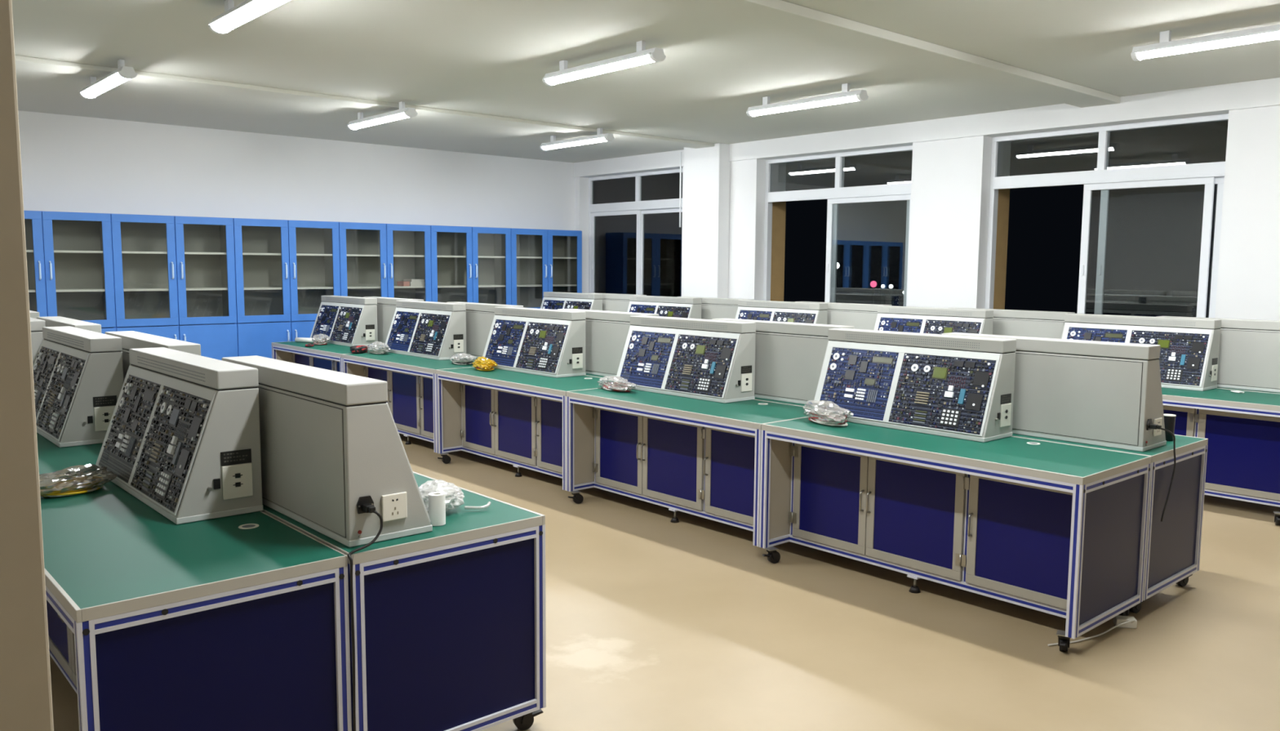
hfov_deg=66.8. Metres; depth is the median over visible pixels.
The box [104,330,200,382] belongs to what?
console
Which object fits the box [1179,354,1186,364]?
socket
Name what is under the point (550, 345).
socket
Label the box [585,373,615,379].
workbench
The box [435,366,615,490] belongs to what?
workbench
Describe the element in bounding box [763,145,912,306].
window
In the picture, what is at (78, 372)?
console
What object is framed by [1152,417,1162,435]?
socket
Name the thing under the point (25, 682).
door frame
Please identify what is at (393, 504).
socket
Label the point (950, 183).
wall
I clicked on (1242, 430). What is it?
workbench
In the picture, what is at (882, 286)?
street lamp
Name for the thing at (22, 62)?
beam
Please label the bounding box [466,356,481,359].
workbench
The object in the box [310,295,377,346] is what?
console
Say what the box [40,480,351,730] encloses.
workbench
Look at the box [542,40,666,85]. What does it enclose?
tube light
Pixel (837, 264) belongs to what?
street lamp
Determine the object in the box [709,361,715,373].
socket
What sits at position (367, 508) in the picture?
lead
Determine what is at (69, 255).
storage cabinet
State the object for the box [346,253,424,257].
shelf
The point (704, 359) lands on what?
console
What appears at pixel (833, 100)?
diffuser
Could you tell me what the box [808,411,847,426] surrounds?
bag
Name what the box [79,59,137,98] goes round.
tube light
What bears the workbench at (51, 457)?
on the floor
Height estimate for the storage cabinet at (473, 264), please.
2.200 m
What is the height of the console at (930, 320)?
0.515 m
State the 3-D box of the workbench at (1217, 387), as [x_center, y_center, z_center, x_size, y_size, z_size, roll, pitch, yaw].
[4.484,0.527,7.735,0.752,0.800,1.814,-5,8,-41]
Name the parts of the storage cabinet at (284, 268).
glass door, door, handle, handle, handle, door, glass door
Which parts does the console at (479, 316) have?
plate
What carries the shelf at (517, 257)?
attached to the storage cabinet at (542, 260)
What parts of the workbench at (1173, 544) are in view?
post, rail, panel, rail, post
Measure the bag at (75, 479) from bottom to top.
0.106 m
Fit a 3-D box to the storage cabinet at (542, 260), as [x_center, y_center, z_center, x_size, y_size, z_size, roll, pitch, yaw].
[-1.482,-0.907,14.431,1.280,2.200,0.458,-5,8,-41]
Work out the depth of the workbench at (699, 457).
6.34 m
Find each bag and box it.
[39,463,116,497]
[313,338,327,344]
[369,347,386,353]
[418,479,490,513]
[452,357,472,364]
[475,363,494,370]
[602,381,631,391]
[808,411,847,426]
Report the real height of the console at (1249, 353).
0.515 m
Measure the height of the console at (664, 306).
0.515 m
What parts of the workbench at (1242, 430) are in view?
door panel, door, rail, door, rail, door panel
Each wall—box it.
[17,110,574,230]
[574,105,1279,320]
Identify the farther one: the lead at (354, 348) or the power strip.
the lead at (354, 348)
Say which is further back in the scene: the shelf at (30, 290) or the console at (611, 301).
the console at (611, 301)
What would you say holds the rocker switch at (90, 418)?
attached to the console at (78, 372)
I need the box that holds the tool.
[305,343,314,346]
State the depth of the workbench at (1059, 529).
4.76 m
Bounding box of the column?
[682,142,730,297]
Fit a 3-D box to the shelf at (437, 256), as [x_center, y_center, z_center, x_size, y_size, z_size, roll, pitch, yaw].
[-2.458,-1.517,13.541,1.232,0.022,0.361,-5,8,-41]
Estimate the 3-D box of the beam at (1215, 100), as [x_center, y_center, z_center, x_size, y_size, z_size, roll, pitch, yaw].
[4.257,-2.409,9.483,0.600,0.220,15.250,-5,8,-41]
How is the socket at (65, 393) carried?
attached to the console at (78, 372)
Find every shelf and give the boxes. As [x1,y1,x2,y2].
[26,249,102,253]
[28,288,105,292]
[121,251,226,254]
[123,287,227,291]
[242,253,332,255]
[244,286,333,289]
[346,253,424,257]
[346,285,425,288]
[436,255,505,257]
[437,284,505,287]
[516,256,577,258]
[516,284,577,286]
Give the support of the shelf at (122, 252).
attached to the storage cabinet at (174, 276)
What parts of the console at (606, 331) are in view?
plate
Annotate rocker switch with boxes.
[87,415,93,423]
[213,478,220,488]
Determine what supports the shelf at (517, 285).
attached to the storage cabinet at (542, 260)
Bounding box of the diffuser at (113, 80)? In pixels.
[81,73,128,97]
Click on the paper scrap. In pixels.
(1235, 391)
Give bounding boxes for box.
[397,280,409,285]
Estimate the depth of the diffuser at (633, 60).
7.11 m
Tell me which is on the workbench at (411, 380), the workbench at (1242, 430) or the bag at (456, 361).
the bag at (456, 361)
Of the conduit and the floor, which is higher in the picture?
the conduit
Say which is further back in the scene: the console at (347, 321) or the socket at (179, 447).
the console at (347, 321)
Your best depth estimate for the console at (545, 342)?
7.95 m
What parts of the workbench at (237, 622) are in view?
door panel, rail, door, rail, door, post, rail, panel, post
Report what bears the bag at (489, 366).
on the workbench at (517, 419)
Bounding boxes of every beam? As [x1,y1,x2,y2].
[14,55,714,148]
[573,77,1279,177]
[653,0,1120,107]
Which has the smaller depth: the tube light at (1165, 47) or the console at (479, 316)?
the tube light at (1165, 47)
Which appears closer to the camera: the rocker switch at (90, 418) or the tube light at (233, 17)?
the rocker switch at (90, 418)
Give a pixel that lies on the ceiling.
(488, 57)
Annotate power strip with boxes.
[1047,614,1137,645]
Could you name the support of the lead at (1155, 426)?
hanging from the console at (1105, 393)
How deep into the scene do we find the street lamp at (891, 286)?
46.55 m
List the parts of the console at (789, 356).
plate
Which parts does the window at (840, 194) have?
sash, sash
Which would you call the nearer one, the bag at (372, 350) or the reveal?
the bag at (372, 350)
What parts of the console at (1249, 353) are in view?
plate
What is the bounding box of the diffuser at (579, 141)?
[542,137,606,150]
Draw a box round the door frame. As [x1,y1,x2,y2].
[0,0,53,730]
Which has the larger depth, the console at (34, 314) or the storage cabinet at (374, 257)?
the storage cabinet at (374, 257)
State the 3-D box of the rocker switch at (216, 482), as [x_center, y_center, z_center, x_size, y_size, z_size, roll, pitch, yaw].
[-1.470,0.411,3.372,0.022,0.036,0.006,-5,8,-41]
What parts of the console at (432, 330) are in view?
board frame, label plate, power plate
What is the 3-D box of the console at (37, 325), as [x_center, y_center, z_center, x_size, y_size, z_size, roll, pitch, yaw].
[-4.247,-0.065,6.487,0.299,0.515,1.141,-5,8,-41]
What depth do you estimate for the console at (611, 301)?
12.55 m
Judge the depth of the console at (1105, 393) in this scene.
4.91 m
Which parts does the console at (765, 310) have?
board frame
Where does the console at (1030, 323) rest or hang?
on the workbench
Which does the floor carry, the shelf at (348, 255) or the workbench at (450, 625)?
the workbench at (450, 625)
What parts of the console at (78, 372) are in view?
board frame, power plate, label plate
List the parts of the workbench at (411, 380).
post, panel, door, door panel, rail, door panel, door, rail, door, door panel, post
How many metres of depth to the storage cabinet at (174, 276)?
11.06 m
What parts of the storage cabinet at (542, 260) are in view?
glass door, handle, handle, glass door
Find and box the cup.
[1163,413,1176,440]
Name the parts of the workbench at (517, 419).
post, panel, rail, door, door panel, handle, handle, rail, rail, door panel, door, handle, door, door panel, post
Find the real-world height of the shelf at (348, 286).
0.022 m
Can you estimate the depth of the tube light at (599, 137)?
11.39 m
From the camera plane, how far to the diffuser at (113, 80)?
7.88 m
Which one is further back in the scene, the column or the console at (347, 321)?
the column
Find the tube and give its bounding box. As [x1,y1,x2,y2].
[294,337,319,342]
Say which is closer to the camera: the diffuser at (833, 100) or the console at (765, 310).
the diffuser at (833, 100)
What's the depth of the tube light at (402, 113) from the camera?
9.65 m
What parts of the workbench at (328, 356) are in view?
post, panel, door, door panel, rail, door panel, door, door, door panel, post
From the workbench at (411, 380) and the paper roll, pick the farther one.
the workbench at (411, 380)
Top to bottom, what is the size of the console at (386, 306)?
0.515 m
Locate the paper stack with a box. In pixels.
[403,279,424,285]
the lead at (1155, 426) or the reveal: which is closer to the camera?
the lead at (1155, 426)
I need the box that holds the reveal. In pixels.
[770,188,1009,309]
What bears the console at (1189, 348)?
on the workbench at (1242, 430)
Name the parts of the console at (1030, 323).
plate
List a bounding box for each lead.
[347,502,382,730]
[350,345,368,353]
[1149,423,1176,521]
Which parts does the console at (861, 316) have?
plate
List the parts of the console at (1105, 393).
plate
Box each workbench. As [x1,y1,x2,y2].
[36,431,102,474]
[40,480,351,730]
[261,471,546,730]
[271,341,384,372]
[342,351,481,452]
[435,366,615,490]
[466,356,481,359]
[566,387,812,546]
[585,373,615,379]
[755,397,812,407]
[759,416,1151,651]
[1012,433,1208,613]
[1161,386,1279,524]
[1217,386,1279,393]
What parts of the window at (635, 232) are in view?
pane, pane, sash, pane, sash, pane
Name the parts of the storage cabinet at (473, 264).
glass door, handle, handle, glass door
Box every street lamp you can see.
[835,262,839,302]
[870,280,876,303]
[880,284,884,304]
[888,284,893,304]
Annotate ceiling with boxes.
[11,0,1279,163]
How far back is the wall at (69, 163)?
11.91 m
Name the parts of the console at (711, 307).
plate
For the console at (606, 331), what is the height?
0.515 m
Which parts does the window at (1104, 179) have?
sash, sash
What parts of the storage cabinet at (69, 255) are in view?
glass door, handle, handle, door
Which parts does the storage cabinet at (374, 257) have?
glass door, handle, handle, glass door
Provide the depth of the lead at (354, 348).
9.62 m
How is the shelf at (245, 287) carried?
attached to the storage cabinet at (284, 268)
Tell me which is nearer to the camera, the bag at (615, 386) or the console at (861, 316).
the bag at (615, 386)
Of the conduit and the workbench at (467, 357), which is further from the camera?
the conduit
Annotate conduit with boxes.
[679,151,681,226]
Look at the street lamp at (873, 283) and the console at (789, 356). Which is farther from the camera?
the street lamp at (873, 283)
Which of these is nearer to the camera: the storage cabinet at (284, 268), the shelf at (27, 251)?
the shelf at (27, 251)
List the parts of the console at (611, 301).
plate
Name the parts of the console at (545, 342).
board frame, power plate, label plate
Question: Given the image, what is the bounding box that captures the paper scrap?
[1230,390,1244,392]
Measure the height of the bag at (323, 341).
0.120 m
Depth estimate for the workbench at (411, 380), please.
8.99 m
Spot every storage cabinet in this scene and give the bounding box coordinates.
[23,210,115,333]
[110,213,238,359]
[233,217,340,358]
[338,222,431,301]
[430,225,511,304]
[510,227,582,308]
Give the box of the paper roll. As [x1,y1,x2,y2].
[428,491,445,525]
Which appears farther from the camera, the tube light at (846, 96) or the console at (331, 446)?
the tube light at (846, 96)
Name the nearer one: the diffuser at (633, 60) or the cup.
the cup
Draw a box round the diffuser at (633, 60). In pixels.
[545,55,654,84]
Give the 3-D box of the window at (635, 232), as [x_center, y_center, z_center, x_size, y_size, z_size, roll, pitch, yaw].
[-0.019,-1.802,14.300,0.112,2.034,2.270,-5,8,-41]
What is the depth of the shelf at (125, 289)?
11.05 m
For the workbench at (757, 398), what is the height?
0.800 m
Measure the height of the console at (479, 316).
0.515 m
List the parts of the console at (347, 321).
board frame, power plate, label plate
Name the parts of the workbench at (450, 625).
post, panel, rail, rail, post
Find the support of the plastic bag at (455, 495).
on the workbench at (450, 625)
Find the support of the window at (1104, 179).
in the wall at (950, 183)
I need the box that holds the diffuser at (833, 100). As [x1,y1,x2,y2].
[749,95,858,115]
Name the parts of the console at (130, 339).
plate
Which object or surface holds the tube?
on the workbench at (328, 356)
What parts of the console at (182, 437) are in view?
board frame, label plate, power plate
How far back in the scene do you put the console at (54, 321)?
5.98 m
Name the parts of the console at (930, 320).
board frame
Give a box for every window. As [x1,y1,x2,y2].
[588,168,682,297]
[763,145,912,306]
[984,113,1228,317]
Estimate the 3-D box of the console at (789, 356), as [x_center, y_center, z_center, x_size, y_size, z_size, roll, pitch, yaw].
[0.984,-0.038,6.569,0.299,0.515,1.141,-5,8,-41]
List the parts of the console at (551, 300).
board frame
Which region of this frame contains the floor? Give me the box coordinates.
[49,432,1279,730]
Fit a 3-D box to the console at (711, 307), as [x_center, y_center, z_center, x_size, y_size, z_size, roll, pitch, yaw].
[0.921,-0.537,11.408,0.299,0.515,1.141,-5,8,-41]
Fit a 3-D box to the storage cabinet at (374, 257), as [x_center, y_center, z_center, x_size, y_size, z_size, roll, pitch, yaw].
[-3.397,-0.746,12.741,1.280,2.200,0.458,-5,8,-41]
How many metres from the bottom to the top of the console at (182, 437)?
0.515 m
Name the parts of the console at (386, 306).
plate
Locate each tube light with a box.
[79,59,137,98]
[208,0,290,34]
[346,101,417,130]
[539,128,614,151]
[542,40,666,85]
[746,83,868,117]
[1130,24,1279,61]
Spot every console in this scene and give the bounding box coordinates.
[29,310,39,318]
[30,317,45,365]
[32,325,123,447]
[36,315,101,333]
[95,346,262,524]
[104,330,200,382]
[222,355,432,546]
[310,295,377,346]
[364,296,423,345]
[383,300,466,359]
[446,302,523,358]
[480,306,586,377]
[540,291,602,310]
[557,308,658,377]
[588,292,646,311]
[614,315,755,403]
[626,295,702,319]
[676,296,754,319]
[711,318,853,404]
[735,299,827,324]
[795,301,892,329]
[809,328,1016,442]
[873,305,993,334]
[942,332,1166,451]
[951,307,1075,338]
[1061,313,1221,391]
[1155,315,1279,392]
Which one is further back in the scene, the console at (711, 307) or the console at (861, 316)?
the console at (711, 307)
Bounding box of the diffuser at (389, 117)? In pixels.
[348,112,408,128]
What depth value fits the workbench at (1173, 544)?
4.92 m
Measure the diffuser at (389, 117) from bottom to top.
0.031 m
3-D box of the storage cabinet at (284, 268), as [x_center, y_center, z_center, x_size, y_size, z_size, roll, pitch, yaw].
[-4.355,-0.665,11.895,1.280,2.200,0.458,-5,8,-41]
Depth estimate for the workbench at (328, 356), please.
10.42 m
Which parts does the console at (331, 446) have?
plate, board frame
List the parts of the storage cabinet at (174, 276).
glass door, door, handle, handle, glass door, door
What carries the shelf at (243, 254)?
attached to the storage cabinet at (284, 268)
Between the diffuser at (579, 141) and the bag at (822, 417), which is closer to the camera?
the bag at (822, 417)
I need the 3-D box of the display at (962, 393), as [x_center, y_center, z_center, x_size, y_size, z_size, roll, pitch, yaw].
[1.691,0.163,5.096,0.035,0.078,0.027,-5,8,-41]
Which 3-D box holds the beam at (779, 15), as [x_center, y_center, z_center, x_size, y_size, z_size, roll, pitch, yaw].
[-0.177,-2.066,5.075,11.900,0.060,0.360,-5,8,-41]
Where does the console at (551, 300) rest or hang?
on the workbench
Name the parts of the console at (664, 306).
board frame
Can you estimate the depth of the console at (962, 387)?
5.30 m
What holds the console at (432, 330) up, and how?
on the workbench at (411, 380)
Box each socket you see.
[59,390,67,406]
[171,441,182,464]
[381,491,407,521]
[547,343,552,354]
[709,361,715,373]
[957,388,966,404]
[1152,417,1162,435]
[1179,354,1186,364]
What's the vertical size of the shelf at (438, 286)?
0.022 m
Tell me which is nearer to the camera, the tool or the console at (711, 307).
the tool
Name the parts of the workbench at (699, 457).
post, panel, rail, door panel, door, handle, handle, rail, door panel, door, rail, handle, door, door panel, post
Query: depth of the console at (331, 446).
3.15 m
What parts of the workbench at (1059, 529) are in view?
post, rail, panel, door panel, door, handle, handle, door panel, door, rail, rail, handle, door, door panel, post, rail, panel, rail, post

